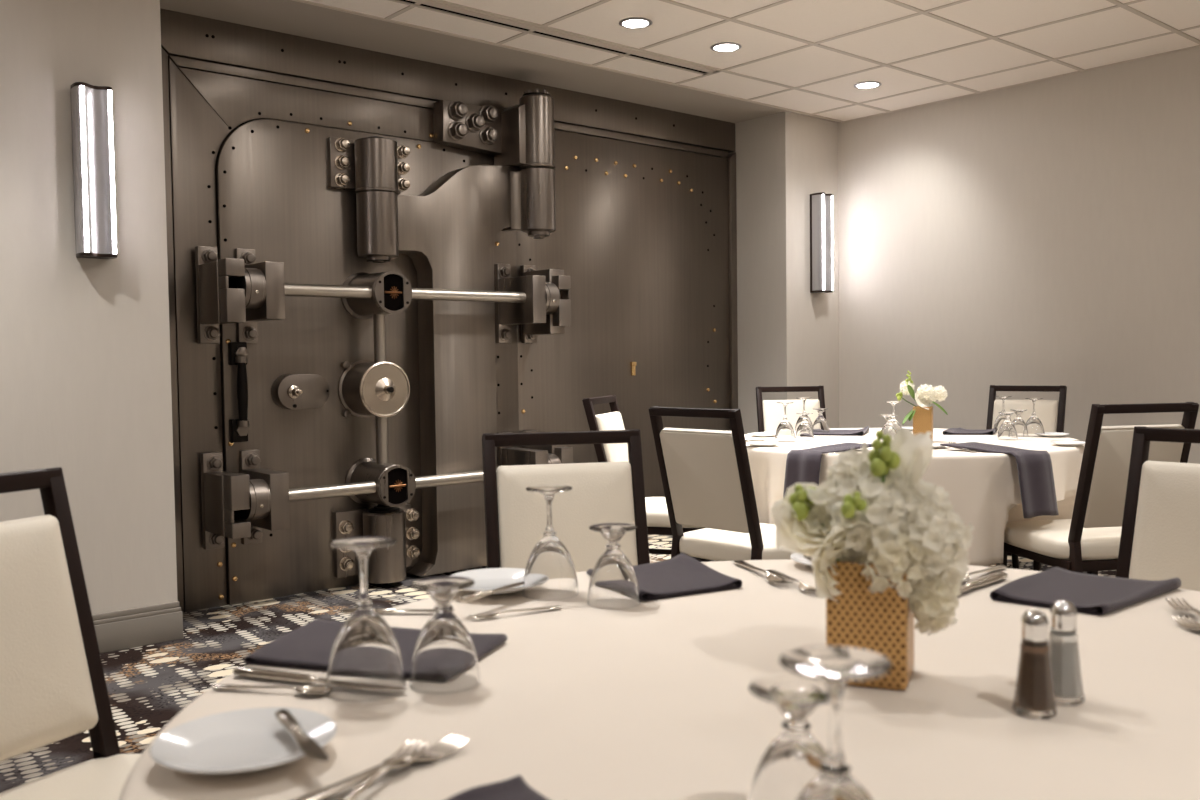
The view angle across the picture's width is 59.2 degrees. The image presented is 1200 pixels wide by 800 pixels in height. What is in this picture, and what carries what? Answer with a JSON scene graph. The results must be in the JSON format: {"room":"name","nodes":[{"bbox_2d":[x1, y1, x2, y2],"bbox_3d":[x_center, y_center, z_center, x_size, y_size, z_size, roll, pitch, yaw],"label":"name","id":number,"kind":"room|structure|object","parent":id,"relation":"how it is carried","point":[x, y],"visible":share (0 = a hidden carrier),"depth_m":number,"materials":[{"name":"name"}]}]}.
{"room":"banquet room","nodes":[
{"label":"banquet room","id":0,"kind":"room"},
{"bbox_2d":[0,0,177,614],"bbox_3d":[-4.713,-0.229,1.974,7.455,2.641,0.535,-3,3,-41],"label":"wall","id":1,"kind":"structure","parent":0,"point":[85,364],"depth_m":4.01,"materials":[{"name":"beige paint"}]},
{"bbox_2d":[70,82,116,258],"bbox_3d":[-1.899,-0.854,3.962,0.132,0.635,0.104,-3,3,-41],"label":"wall sconce","id":2,"kind":"object","parent":1,"relation":"attached to","point":[91,106],"visible":1,"depth_m":3.94,"materials":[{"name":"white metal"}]},
{"bbox_2d":[92,601,182,653],"bbox_3d":[-4.652,1.016,1.982,7.467,0.150,0.457,-3,3,-41],"label":"baseboard","id":3,"kind":"structure","parent":1,"relation":"attached to","point":[153,624],"depth_m":4.13,"materials":[{"name":"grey paint"}]},
{"bbox_2d":[160,0,840,122],"bbox_3d":[-3.059,-1.667,3.328,11.830,0.081,0.583,-3,3,-41],"label":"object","id":4,"kind":"structure","parent":1,"relation":"attached to","point":[291,17],"depth_m":5.29,"materials":[{"name":"beige paint"}]},
{"bbox_2d":[0,535,1115,792],"bbox_3d":[-0.521,1.121,0.537,11.830,0.050,8.245,-3,3,-41],"label":"floor","id":5,"kind":"structure","parent":0,"point":[148,686],"depth_m":3.98,"materials":[{"name":"carpet"}]},
{"bbox_2d":[0,467,140,799],"bbox_3d":[-0.775,0.592,1.552,0.594,0.934,0.455,0,3,27],"label":"banquet chair","id":6,"kind":"object","parent":5,"relation":"on","point":[53,687],"visible":0.8,"depth_m":1.71,"materials":[{"name":"brown wood"}]},
{"bbox_2d":[160,8,737,612],"bbox_3d":[-0.458,-0.435,5.675,3.828,2.641,0.381,-3,3,-41],"label":"frame","id":7,"kind":"object","parent":5,"relation":"on","point":[645,235],"visible":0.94,"depth_m":6.00,"materials":[{"name":"metal"}]},
{"bbox_2d":[215,119,525,604],"bbox_3d":[-0.998,-0.205,5.215,1.650,2.233,0.382,-3,3,-41],"label":"door","id":8,"kind":"structure","parent":7,"relation":"attached to","point":[327,393],"depth_m":5.05,"materials":[{"name":"metal"}]},
{"bbox_2d":[195,246,284,343],"bbox_3d":[-1.576,-0.466,4.634,0.263,0.430,0.358,-3,3,-41],"label":"clamp","id":9,"kind":"object","parent":8,"relation":"attached to","point":[242,291],"visible":1,"depth_m":4.56,"materials":[{"name":"metal"}]},
{"bbox_2d":[200,449,289,549],"bbox_3d":[-1.566,0.451,4.669,0.263,0.430,0.358,-3,3,-41],"label":"clamp","id":10,"kind":"object","parent":8,"relation":"attached to","point":[241,504],"visible":1,"depth_m":4.59,"materials":[{"name":"metal"}]},
{"bbox_2d":[494,264,570,342],"bbox_3d":[-0.357,-0.524,5.684,0.263,0.430,0.358,-3,3,-41],"label":"clamp","id":11,"kind":"object","parent":8,"relation":"attached to","point":[546,310],"visible":1,"depth_m":5.63,"materials":[{"name":"metal"}]},
{"bbox_2d":[497,430,572,466],"bbox_3d":[-0.345,0.393,5.721,0.263,0.430,0.358,-3,3,-41],"label":"clamp","id":12,"kind":"object","parent":8,"relation":"attached to","point":[544,454],"visible":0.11,"depth_m":5.65,"materials":[{"name":"metal"}]},
{"bbox_2d":[356,165,555,576],"bbox_3d":[-0.705,-0.179,5.427,1.097,2.116,0.310,-3,3,-41],"label":"crane hinge","id":13,"kind":"object","parent":7,"relation":"attached to","point":[449,231],"visible":0.99,"depth_m":5.42,"materials":[{"name":"metal"}]},
{"bbox_2d":[482,429,649,571],"bbox_3d":[-0.031,0.552,2.304,0.455,0.934,0.594,-1,2,-11],"label":"banquet chair","id":14,"kind":"object","parent":5,"relation":"on","point":[601,492],"visible":0.2,"depth_m":2.49,"materials":[{"name":"beige fabric"}]},
{"bbox_2d":[582,395,703,554],"bbox_3d":[0.270,0.451,4.716,0.594,0.934,0.455,0,2,18],"label":"banquet chair","id":15,"kind":"object","parent":5,"relation":"on","point":[658,522],"visible":0.2,"depth_m":4.62,"materials":[{"name":"beige fabric"}]},
{"bbox_2d":[649,406,826,561],"bbox_3d":[0.523,0.482,3.853,0.455,0.934,0.594,2,3,45],"label":"banquet chair","id":16,"kind":"object","parent":5,"relation":"on","point":[706,476],"visible":0.6,"depth_m":3.68,"materials":[{"name":"beige fabric"}]},
{"bbox_2d":[756,386,825,432],"bbox_3d":[1.100,0.399,5.723,0.455,0.934,0.594,-1,2,-4],"label":"banquet chair","id":17,"kind":"object","parent":5,"relation":"on","point":[770,414],"visible":0.14,"depth_m":5.92,"materials":[{"name":"beige fabric"}]},
{"bbox_2d":[1011,553,1018,568],"bbox_3d":[1.301,0.542,4.606,1.468,0.732,1.468,-3,3,-41],"label":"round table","id":18,"kind":"object","parent":5,"relation":"on","point":[1015,563],"visible":0.08,"depth_m":4.64,"materials":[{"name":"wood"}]},
{"bbox_2d":[745,428,1084,565],"bbox_3d":[1.328,0.377,4.649,1.686,0.418,1.646,-1,2,-5],"label":"tablecloth","id":19,"kind":"object","parent":18,"relation":"on","point":[983,487],"visible":0.34,"depth_m":3.96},
{"bbox_2d":[749,432,775,436],"bbox_3d":[0.751,0.160,4.836,0.141,0.014,0.141,-3,3,-41],"label":"bread plate","id":20,"kind":"object","parent":19,"relation":"on","point":[760,434],"visible":0.9,"depth_m":4.86,"materials":[{"name":"white"}]},
{"bbox_2d":[746,441,779,446],"bbox_3d":[0.669,0.182,4.332,0.141,0.014,0.141,-3,3,-41],"label":"bread plate","id":21,"kind":"object","parent":19,"relation":"on","point":[756,443],"visible":1,"depth_m":4.34,"materials":[{"name":"white"}]},
{"bbox_2d":[775,402,795,441],"bbox_3d":[0.799,0.093,4.558,0.089,0.168,0.089,-3,3,-44],"label":"wine glass","id":22,"kind":"object","parent":19,"relation":"on","point":[785,432],"visible":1,"depth_m":4.53,"materials":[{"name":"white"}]},
{"bbox_2d":[795,397,812,432],"bbox_3d":[0.968,0.073,5.005,0.089,0.168,0.089,0,2,20],"label":"wine glass","id":23,"kind":"object","parent":19,"relation":"on","point":[803,399],"visible":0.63,"depth_m":4.99,"materials":[{"name":"clear"}]},
{"bbox_2d":[795,413,813,439],"bbox_3d":[0.895,0.116,4.619,0.081,0.116,0.081,-3,3,-43],"label":"water goblet","id":24,"kind":"object","parent":19,"relation":"on","point":[804,431],"visible":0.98,"depth_m":4.59,"materials":[{"name":"clear glass"}]},
{"bbox_2d":[783,442,871,497],"bbox_3d":[0.879,0.299,4.064,0.370,0.256,0.160,-2,3,-25],"label":"napkin","id":25,"kind":"object","parent":19,"relation":"on","point":[802,465],"visible":0.7,"depth_m":4.03,"materials":[{"name":"fabric"}]},
{"bbox_2d":[813,426,868,435],"bbox_3d":[1.121,0.143,4.971,0.287,0.026,0.344,0,3,25],"label":"napkin","id":26,"kind":"object","parent":19,"relation":"on","point":[832,432],"visible":0.76,"depth_m":4.91,"materials":[{"name":"fabric"}]},
{"bbox_2d":[812,408,828,431],"bbox_3d":[1.041,0.099,4.983,0.081,0.116,0.081,0,3,24],"label":"water goblet","id":27,"kind":"object","parent":26,"relation":"on","point":[820,424],"visible":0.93,"depth_m":4.96,"materials":[{"name":"clear glass"}]},
{"bbox_2d":[880,414,896,441],"bbox_3d":[1.205,0.120,4.410,0.081,0.116,0.081,2,3,44],"label":"water goblet","id":28,"kind":"object","parent":19,"relation":"on","point":[888,417],"visible":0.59,"depth_m":4.39,"materials":[{"name":"clear glass"}]},
{"bbox_2d":[885,401,901,430],"bbox_3d":[1.251,0.090,4.500,0.089,0.168,0.089,-3,3,-45],"label":"wine glass","id":29,"kind":"object","parent":19,"relation":"on","point":[894,422],"visible":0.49,"depth_m":4.48,"materials":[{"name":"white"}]},
{"bbox_2d":[913,406,932,440],"bbox_3d":[1.361,0.101,4.447,0.076,0.148,0.076,0,3,23],"label":"vase","id":30,"kind":"object","parent":19,"relation":"on","point":[922,418],"visible":0.73,"depth_m":4.41,"materials":[{"name":"ceramic"}]},
{"bbox_2d":[896,392,916,406],"bbox_3d":[1.308,0.005,4.468,0.110,0.082,0.040,0,2,7],"label":"sprig","id":31,"kind":"object","parent":30,"relation":"in","point":[899,395],"visible":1,"depth_m":4.46,"materials":[{"name":"green plant"}]},
{"bbox_2d":[902,410,913,424],"bbox_3d":[1.289,0.074,4.420,0.052,0.059,0.026,-2,2,-20],"label":"leaf spray","id":32,"kind":"object","parent":30,"relation":"in","point":[907,416],"visible":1,"depth_m":4.42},
{"bbox_2d":[905,371,912,384],"bbox_3d":[1.325,-0.039,4.459,0.072,0.170,0.037,-1,2,3],"label":"sprig","id":33,"kind":"object","parent":30,"relation":"in","point":[909,374],"visible":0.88,"depth_m":4.45,"materials":[{"name":"green plant"}]},
{"bbox_2d":[900,380,919,406],"bbox_3d":[1.306,-0.018,4.452,0.073,0.130,0.087,-3,3,-41],"label":"bloom","id":34,"kind":"object","parent":30,"relation":"in","point":[903,387],"visible":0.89,"depth_m":4.45,"materials":[{"name":"white plant"}]},
{"bbox_2d":[907,385,914,397],"bbox_3d":[1.298,-0.036,4.411,0.046,0.058,0.026,-3,3,-41],"label":"leaf spray","id":35,"kind":"object","parent":30,"relation":"in","point":[910,389],"visible":1,"depth_m":4.41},
{"bbox_2d":[908,409,915,420],"bbox_3d":[1.306,0.062,4.416,0.037,0.052,0.026,-3,3,-41],"label":"leaf spray","id":36,"kind":"object","parent":30,"relation":"in","point":[912,411],"visible":1,"depth_m":4.42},
{"bbox_2d":[915,394,930,409],"bbox_3d":[1.350,0.011,4.411,0.084,0.073,0.054,-3,3,-41],"label":"rose","id":37,"kind":"object","parent":30,"relation":"in","point":[922,404],"visible":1,"depth_m":4.40,"materials":[{"name":"white plant"}]},
{"bbox_2d":[915,384,936,403],"bbox_3d":[1.372,-0.012,4.441,0.087,0.114,0.095,1,3,29],"label":"bloom","id":38,"kind":"object","parent":30,"relation":"in","point":[924,392],"visible":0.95,"depth_m":4.42,"materials":[{"name":"white plant"}]},
{"bbox_2d":[931,386,947,401],"bbox_3d":[1.407,-0.008,4.422,0.093,0.109,0.065,-1,2,-8],"label":"bloom","id":39,"kind":"object","parent":30,"relation":"in","point":[940,393],"visible":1,"depth_m":4.41,"materials":[{"name":"white plant"}]},
{"bbox_2d":[932,402,947,414],"bbox_3d":[1.410,0.034,4.381,0.027,0.056,0.069,-3,3,-41],"label":"leaf spray","id":40,"kind":"object","parent":30,"relation":"in","point":[936,404],"visible":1,"depth_m":4.38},
{"bbox_2d":[940,446,975,451],"bbox_3d":[1.364,0.185,4.032,0.027,0.010,0.216,-1,2,-17],"label":"fork","id":41,"kind":"object","parent":19,"relation":"on","point":[942,446],"visible":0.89,"depth_m":4.00,"materials":[{"name":"silver metal"}]},
{"bbox_2d":[943,428,995,434],"bbox_3d":[1.726,0.142,4.876,0.205,0.022,0.316,1,3,31],"label":"napkin","id":42,"kind":"object","parent":19,"relation":"on","point":[952,431],"visible":0.99,"depth_m":4.83,"materials":[{"name":"fabric"}]},
{"bbox_2d":[940,442,1058,517],"bbox_3d":[1.501,0.295,3.964,0.205,0.256,0.377,-3,3,-41],"label":"napkin","id":43,"kind":"object","parent":19,"relation":"on","point":[1035,470],"visible":1,"depth_m":3.86,"materials":[{"name":"fabric"}]},
{"bbox_2d":[993,396,1011,432],"bbox_3d":[1.874,0.065,4.904,0.089,0.168,0.089,-1,2,2],"label":"wine glass","id":44,"kind":"object","parent":19,"relation":"on","point":[1000,419],"visible":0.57,"depth_m":4.89,"materials":[{"name":"clear"}]},
{"bbox_2d":[997,412,1017,439],"bbox_3d":[1.732,0.110,4.486,0.081,0.116,0.081,1,3,42],"label":"water goblet","id":45,"kind":"object","parent":19,"relation":"on","point":[1007,430],"visible":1,"depth_m":4.46,"materials":[{"name":"clear glass"}]},
{"bbox_2d":[1011,409,1026,435],"bbox_3d":[1.854,0.101,4.676,0.081,0.116,0.081,1,3,36],"label":"water goblet","id":46,"kind":"object","parent":19,"relation":"on","point":[1018,422],"visible":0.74,"depth_m":4.65,"materials":[{"name":"clear glass"}]},
{"bbox_2d":[1023,398,1044,436],"bbox_3d":[1.904,0.076,4.631,0.089,0.168,0.089,0,3,25],"label":"wine glass","id":47,"kind":"object","parent":19,"relation":"on","point":[1033,427],"visible":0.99,"depth_m":4.61,"materials":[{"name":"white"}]},
{"bbox_2d":[1041,432,1068,436],"bbox_3d":[1.980,0.153,4.623,0.141,0.014,0.141,-3,3,-41],"label":"bread plate","id":48,"kind":"object","parent":19,"relation":"on","point":[1047,434],"visible":0.9,"depth_m":4.59,"materials":[{"name":"white"}]},
{"bbox_2d":[1050,441,1084,445],"bbox_3d":[1.853,0.173,4.172,0.141,0.014,0.141,-3,3,-41],"label":"bread plate","id":49,"kind":"object","parent":19,"relation":"on","point":[1060,443],"visible":0.92,"depth_m":4.16,"materials":[{"name":"white"}]},
{"bbox_2d":[986,385,1066,570],"bbox_3d":[2.100,0.400,5.385,0.455,0.934,0.594,1,3,37],"label":"banquet chair","id":50,"kind":"object","parent":5,"relation":"on","point":[1051,413],"visible":0.16,"depth_m":5.51,"materials":[{"name":"beige fabric"}]},
{"bbox_2d":[996,402,1198,574],"bbox_3d":[1.787,0.466,3.840,0.455,0.934,0.594,-1,2,-11],"label":"banquet chair","id":51,"kind":"object","parent":5,"relation":"on","point":[1089,542],"visible":0.52,"depth_m":3.61,"materials":[{"name":"beige fabric"}]},
{"bbox_2d":[1116,426,1199,590],"bbox_3d":[1.172,0.542,2.168,0.594,0.934,0.455,-3,3,-40],"label":"banquet chair","id":52,"kind":"object","parent":5,"relation":"on","point":[1160,538],"visible":0.2,"depth_m":2.36,"materials":[{"name":"beige fabric"}]},
{"bbox_3d":[0.325,0.694,1.176,1.534,0.732,1.534,-3,3,-41],"label":"round table","id":53,"kind":"object","parent":5,"relation":"on","visible":0},
{"bbox_2d":[119,560,1199,799],"bbox_3d":[0.342,0.531,1.181,1.816,0.419,1.744,-3,3,-41],"label":"tablecloth","id":54,"kind":"object","parent":53,"relation":"on","point":[648,700],"visible":0.63,"depth_m":1.10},
{"bbox_2d":[149,707,336,773],"bbox_3d":[-0.332,0.323,0.990,0.166,0.016,0.166,-3,3,-41],"label":"bread plate","id":55,"kind":"object","parent":54,"relation":"on","point":[243,740],"visible":0.95,"depth_m":1.00,"materials":[{"name":"white"}]},
{"bbox_2d":[275,709,327,761],"bbox_3d":[-0.278,0.311,0.978,0.018,0.009,0.149,-2,3,-30],"label":"butter knife","id":56,"kind":"object","parent":55,"relation":"on","point":[310,748],"visible":1,"depth_m":0.97,"materials":[{"name":"silver metal"}]},
{"bbox_2d":[213,685,327,694],"bbox_3d":[-0.371,0.325,1.191,0.143,0.007,0.028,0,2,12],"label":"teaspoon","id":57,"kind":"object","parent":54,"relation":"on","point":[307,690],"visible":1,"depth_m":1.19,"materials":[{"name":"silver metal"}]},
{"bbox_2d":[233,666,407,690],"bbox_3d":[-0.325,0.322,1.215,0.232,0.010,0.019,0,2,21],"label":"knife","id":58,"kind":"object","parent":54,"relation":"on","point":[262,673],"visible":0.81,"depth_m":1.23,"materials":[{"name":"silver metal"}]},
{"bbox_2d":[326,536,405,700],"bbox_3d":[-0.266,0.244,1.194,0.089,0.168,0.089,1,3,31],"label":"wine glass","id":59,"kind":"object","parent":54,"relation":"on","point":[365,663],"visible":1,"depth_m":1.17,"materials":[{"name":"clear"}]},
{"bbox_2d":[244,619,506,678],"bbox_3d":[-0.291,0.316,1.358,0.307,0.011,0.197,0,2,18],"label":"napkin","id":60,"kind":"object","parent":54,"relation":"on","point":[309,646],"visible":0.46,"depth_m":1.35,"materials":[{"name":"fabric"}]},
{"bbox_2d":[293,733,468,799],"bbox_3d":[-0.204,0.331,0.934,0.028,0.010,0.218,1,3,40],"label":"fork","id":61,"kind":"object","parent":54,"relation":"on","point":[322,793],"visible":1,"depth_m":0.95,"materials":[{"name":"silver metal"}]},
{"bbox_2d":[338,739,427,799],"bbox_3d":[-0.201,0.329,0.903,0.025,0.009,0.198,0,2,17],"label":"fork","id":62,"kind":"object","parent":54,"relation":"on","point":[355,791],"visible":1,"depth_m":0.94,"materials":[{"name":"silver metal"}]},
{"bbox_2d":[341,608,453,612],"bbox_3d":[-0.297,0.310,1.552,0.169,0.008,0.014,-1,2,3],"label":"knife","id":63,"kind":"object","parent":54,"relation":"on","point":[344,610],"visible":0.79,"depth_m":1.55,"materials":[{"name":"silver metal"}]},
{"bbox_2d":[409,576,479,692],"bbox_3d":[-0.180,0.268,1.215,0.081,0.116,0.081,1,3,41],"label":"water goblet","id":64,"kind":"object","parent":54,"relation":"on","point":[444,657],"visible":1,"depth_m":1.19,"materials":[{"name":"clear glass"}]},
{"bbox_2d":[450,568,532,593],"bbox_3d":[-0.165,0.293,1.689,0.166,0.016,0.166,-3,3,-41],"label":"bread plate","id":65,"kind":"object","parent":54,"relation":"on","point":[489,578],"visible":0.56,"depth_m":1.73,"materials":[{"name":"white"}]},
{"bbox_2d":[460,581,524,601],"bbox_3d":[-0.158,0.285,1.579,0.017,0.008,0.143,1,3,35],"label":"butter knife","id":66,"kind":"object","parent":65,"relation":"on","point":[481,594],"visible":1,"depth_m":1.56,"materials":[{"name":"silver metal"}]},
{"bbox_2d":[446,775,548,799],"bbox_3d":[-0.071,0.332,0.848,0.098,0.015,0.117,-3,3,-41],"label":"napkin","id":67,"kind":"object","parent":54,"relation":"on","point":[514,788],"visible":1,"depth_m":0.89,"materials":[{"name":"fabric"}]},
{"bbox_2d":[469,606,560,618],"bbox_3d":[-0.122,0.308,1.537,0.143,0.007,0.018,-2,3,-28],"label":"fork","id":68,"kind":"object","parent":54,"relation":"on","point":[487,616],"visible":1,"depth_m":1.53,"materials":[{"name":"silver metal"}]},
{"bbox_2d":[522,485,578,599],"bbox_3d":[-0.079,0.222,1.666,0.089,0.168,0.089,0,2,12],"label":"wine glass","id":69,"kind":"object","parent":54,"relation":"on","point":[550,569],"visible":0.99,"depth_m":1.64,"materials":[{"name":"clear"}]},
{"bbox_2d":[587,523,640,608],"bbox_3d":[0.020,0.249,1.599,0.081,0.116,0.081,-3,3,-45],"label":"water goblet","id":70,"kind":"object","parent":54,"relation":"on","point":[613,584],"visible":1,"depth_m":1.57,"materials":[{"name":"clear glass"}]},
{"bbox_2d":[587,553,741,600],"bbox_3d":[0.108,0.291,1.759,0.206,0.018,0.249,-2,3,-23],"label":"napkin","id":71,"kind":"object","parent":54,"relation":"on","point":[680,575],"visible":0.77,"depth_m":1.73,"materials":[{"name":"fabric"}]},
{"bbox_2d":[733,560,792,583],"bbox_3d":[0.272,0.290,1.790,0.027,0.010,0.217,-1,2,-14],"label":"fork","id":72,"kind":"object","parent":54,"relation":"on","point":[771,578],"visible":1,"depth_m":1.75,"materials":[{"name":"silver metal"}]},
{"bbox_2d":[766,570,815,591],"bbox_3d":[0.314,0.293,1.719,0.024,0.009,0.192,-1,2,-13],"label":"fork","id":73,"kind":"object","parent":54,"relation":"on","point":[804,587],"visible":0.83,"depth_m":1.69,"materials":[{"name":"silver metal"}]},
{"bbox_2d":[747,674,843,799],"bbox_3d":[0.152,0.280,0.816,0.081,0.116,0.081,1,3,28],"label":"water goblet","id":74,"kind":"object","parent":54,"relation":"on","point":[794,758],"visible":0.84,"depth_m":0.80,"materials":[{"name":"clear glass"}]},
{"bbox_2d":[790,553,811,566],"bbox_3d":[0.419,0.284,1.859,0.166,0.016,0.166,-3,3,-41],"label":"bread plate","id":75,"kind":"object","parent":54,"relation":"on","point":[796,557],"visible":0.12,"depth_m":1.87,"materials":[{"name":"white"}]},
{"bbox_2d":[826,562,913,690],"bbox_3d":[0.312,0.250,1.216,0.089,0.140,0.089,0,3,22],"label":"vase","id":76,"kind":"object","parent":54,"relation":"on","point":[882,623],"visible":0.59,"depth_m":1.17,"materials":[{"name":"ceramic"}]},
{"bbox_2d":[778,484,828,524],"bbox_3d":[0.257,0.150,1.218,0.099,0.103,0.057,1,3,36],"label":"sprig","id":77,"kind":"object","parent":76,"relation":"in","point":[800,510],"visible":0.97,"depth_m":1.22,"materials":[{"name":"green plant"}]},
{"bbox_2d":[771,478,861,561],"bbox_3d":[0.250,0.147,1.203,0.117,0.111,0.080,0,2,20],"label":"rose","id":78,"kind":"object","parent":76,"relation":"in","point":[807,536],"visible":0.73,"depth_m":1.21,"materials":[{"name":"beige plant"}]},
{"bbox_2d":[811,525,859,602],"bbox_3d":[0.269,0.183,1.187,0.101,0.093,0.039,-2,3,-31],"label":"rose","id":79,"kind":"object","parent":76,"relation":"in","point":[824,582],"visible":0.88,"depth_m":1.18,"materials":[{"name":"beige plant"}]},
{"bbox_2d":[841,491,867,518],"bbox_3d":[0.288,0.151,1.187,0.028,0.101,0.066,0,2,20],"label":"sprig","id":80,"kind":"object","parent":76,"relation":"in","point":[849,503],"visible":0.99,"depth_m":1.16,"materials":[{"name":"green plant"}]},
{"bbox_2d":[826,441,892,494],"bbox_3d":[0.308,0.124,1.244,0.082,0.151,0.086,0,3,27],"label":"bloom","id":81,"kind":"object","parent":76,"relation":"in","point":[850,464],"visible":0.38,"depth_m":1.23,"materials":[{"name":"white plant"}]},
{"bbox_2d":[825,473,920,563],"bbox_3d":[0.313,0.141,1.210,0.112,0.119,0.122,-1,2,-3],"label":"bloom","id":82,"kind":"object","parent":76,"relation":"in","point":[882,521],"visible":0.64,"depth_m":1.18,"materials":[{"name":"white plant"}]},
{"bbox_2d":[868,430,899,482],"bbox_3d":[0.323,0.117,1.207,0.040,0.166,0.034,-3,3,-41],"label":"sprig","id":83,"kind":"object","parent":76,"relation":"in","point":[882,461],"visible":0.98,"depth_m":1.20,"materials":[{"name":"green plant"}]},
{"bbox_2d":[855,529,924,597],"bbox_3d":[0.326,0.181,1.179,0.078,0.085,0.082,-1,2,-4],"label":"bloom","id":84,"kind":"object","parent":76,"relation":"in","point":[890,560],"visible":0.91,"depth_m":1.15,"materials":[{"name":"beige plant"}]},
{"bbox_2d":[883,428,932,486],"bbox_3d":[0.349,0.116,1.225,0.071,0.169,0.057,0,2,18],"label":"tulip","id":85,"kind":"object","parent":76,"relation":"in","point":[915,452],"visible":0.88,"depth_m":1.20,"materials":[{"name":"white plant"}]},
{"bbox_2d":[904,478,949,522],"bbox_3d":[0.359,0.145,1.228,0.094,0.109,0.093,-3,3,-41],"label":"bloom","id":86,"kind":"object","parent":76,"relation":"in","point":[921,487],"visible":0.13,"depth_m":1.21,"materials":[{"name":"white plant"}]},
{"bbox_2d":[895,491,973,595],"bbox_3d":[0.367,0.169,1.186,0.102,0.129,0.106,-1,2,-12],"label":"bloom","id":87,"kind":"object","parent":76,"relation":"in","point":[933,534],"visible":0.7,"depth_m":1.16,"materials":[{"name":"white plant"}]},
{"bbox_2d":[908,559,961,635],"bbox_3d":[0.358,0.213,1.190,0.064,0.099,0.099,-3,3,-41],"label":"bloom","id":88,"kind":"object","parent":76,"relation":"in","point":[933,611],"visible":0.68,"depth_m":1.16,"materials":[{"name":"beige plant"}]},
{"bbox_2d":[960,572,1007,591],"bbox_3d":[0.572,0.292,1.649,0.258,0.012,0.021,-3,3,-44],"label":"knife","id":89,"kind":"object","parent":54,"relation":"on","point":[994,577],"visible":0.66,"depth_m":1.68,"materials":[{"name":"silver metal"}]},
{"bbox_2d":[962,565,1006,582],"bbox_3d":[0.628,0.288,1.756,0.186,0.009,0.037,-3,3,-44],"label":"teaspoon","id":90,"kind":"object","parent":54,"relation":"on","point":[998,567],"visible":0.56,"depth_m":1.77,"materials":[{"name":"silver metal"}]},
{"bbox_2d":[1012,609,1056,718],"bbox_3d":[0.448,0.269,1.087,0.040,0.108,0.040,-3,3,-41],"label":"shaker","id":91,"kind":"object","parent":54,"relation":"on","point":[1034,698],"visible":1,"depth_m":1.07,"materials":[{"name":"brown glass"}]},
{"bbox_2d":[1048,600,1084,705],"bbox_3d":[0.495,0.267,1.127,0.040,0.108,0.040,-3,3,-41],"label":"shaker","id":92,"kind":"object","parent":54,"relation":"on","point":[1063,642],"visible":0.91,"depth_m":1.11,"materials":[{"name":"clear glass"}]},
{"bbox_2d":[990,567,1180,615],"bbox_3d":[0.737,0.289,1.627,0.278,0.018,0.194,-3,3,-41],"label":"napkin","id":93,"kind":"object","parent":54,"relation":"on","point":[1091,594],"visible":0.96,"depth_m":1.61,"materials":[{"name":"fabric"}]},
{"bbox_2d":[1166,598,1199,615],"bbox_3d":[0.814,0.294,1.420,0.028,0.010,0.218,0,2,9],"label":"fork","id":94,"kind":"object","parent":54,"relation":"on","point":[1195,610],"visible":1,"depth_m":1.50,"materials":[{"name":"silver metal"}]},
{"bbox_2d":[1172,616,1199,629],"bbox_3d":[0.791,0.302,1.336,0.027,0.010,0.211,-1,2,0],"label":"fork","id":95,"kind":"object","parent":54,"relation":"on","point":[1197,625],"visible":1,"depth_m":1.42,"materials":[{"name":"silver metal"}]},
{"bbox_2d":[779,646,891,799],"bbox_3d":[0.158,0.258,0.709,0.089,0.168,0.089,0,2,19],"label":"wine glass","id":96,"kind":"object","parent":53,"relation":"on","point":[834,665],"visible":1,"depth_m":0.70,"materials":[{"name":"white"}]},
{"bbox_2d":[306,0,1199,120],"bbox_3d":[-0.366,-1.576,0.207,11.830,0.080,7.662,-3,3,-41],"label":"ceiling","id":97,"kind":"structure","parent":0,"point":[814,21],"depth_m":5.12,"materials":[{"name":"tile"}]},
{"bbox_2d":[389,0,719,75],"bbox_3d":[-0.999,-1.691,4.320,4.245,0.009,0.104,-3,3,-41],"label":"ceiling vent","id":98,"kind":"object","parent":97,"relation":"in","point":[435,6],"visible":1,"depth_m":4.98,"materials":[{"name":"metal"}]},
{"bbox_2d":[619,17,651,28],"bbox_3d":[0.163,-1.727,4.840,0.154,0.007,0.154,-3,3,-41],"label":"recessed light","id":99,"kind":"object","parent":97,"relation":"in","point":[634,22],"visible":1,"depth_m":4.83,"materials":[{"name":"white glass"}]},
{"bbox_2d":[710,42,741,51],"bbox_3d":[0.625,-1.749,5.238,0.154,0.007,0.154,-3,3,-41],"label":"recessed light","id":100,"kind":"object","parent":97,"relation":"in","point":[725,46],"visible":1,"depth_m":5.23,"materials":[{"name":"white glass"}]},
{"bbox_2d":[292,0,1199,122],"bbox_3d":[-0.358,-1.534,0.200,11.830,0.008,7.702,-3,3,-41],"label":"grid","id":101,"kind":"object","parent":97,"relation":"attached to","point":[1125,6],"visible":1,"depth_m":5.19,"materials":[{"name":"beige paint"}]},
{"bbox_2d":[854,81,880,88],"bbox_3d":[1.524,-1.792,6.012,0.154,0.007,0.154,-3,3,-41],"label":"recessed light","id":102,"kind":"object","parent":97,"relation":"in","point":[868,84],"visible":1,"depth_m":6.00,"materials":[{"name":"white glass"}]},
{"bbox_2d":[728,112,838,433],"bbox_3d":[1.216,-0.514,7.082,0.544,2.641,0.535,-3,3,-41],"label":"wall","id":103,"kind":"structure","parent":0,"point":[788,334],"depth_m":6.84,"materials":[{"name":"beige paint"}]},
{"bbox_2d":[810,192,832,292],"bbox_3d":[1.438,-1.014,6.836,0.132,0.635,0.104,-3,3,-41],"label":"wall sconce","id":104,"kind":"object","parent":103,"relation":"attached to","point":[821,204],"visible":1,"depth_m":6.81,"materials":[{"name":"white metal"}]},
{"bbox_2d":[838,47,1199,463],"bbox_3d":[3.977,-0.440,4.374,0.100,2.641,8.245,-3,3,-41],"label":"wall","id":105,"kind":"structure","parent":0,"point":[1046,232],"depth_m":6.03,"materials":[{"name":"beige paint"}]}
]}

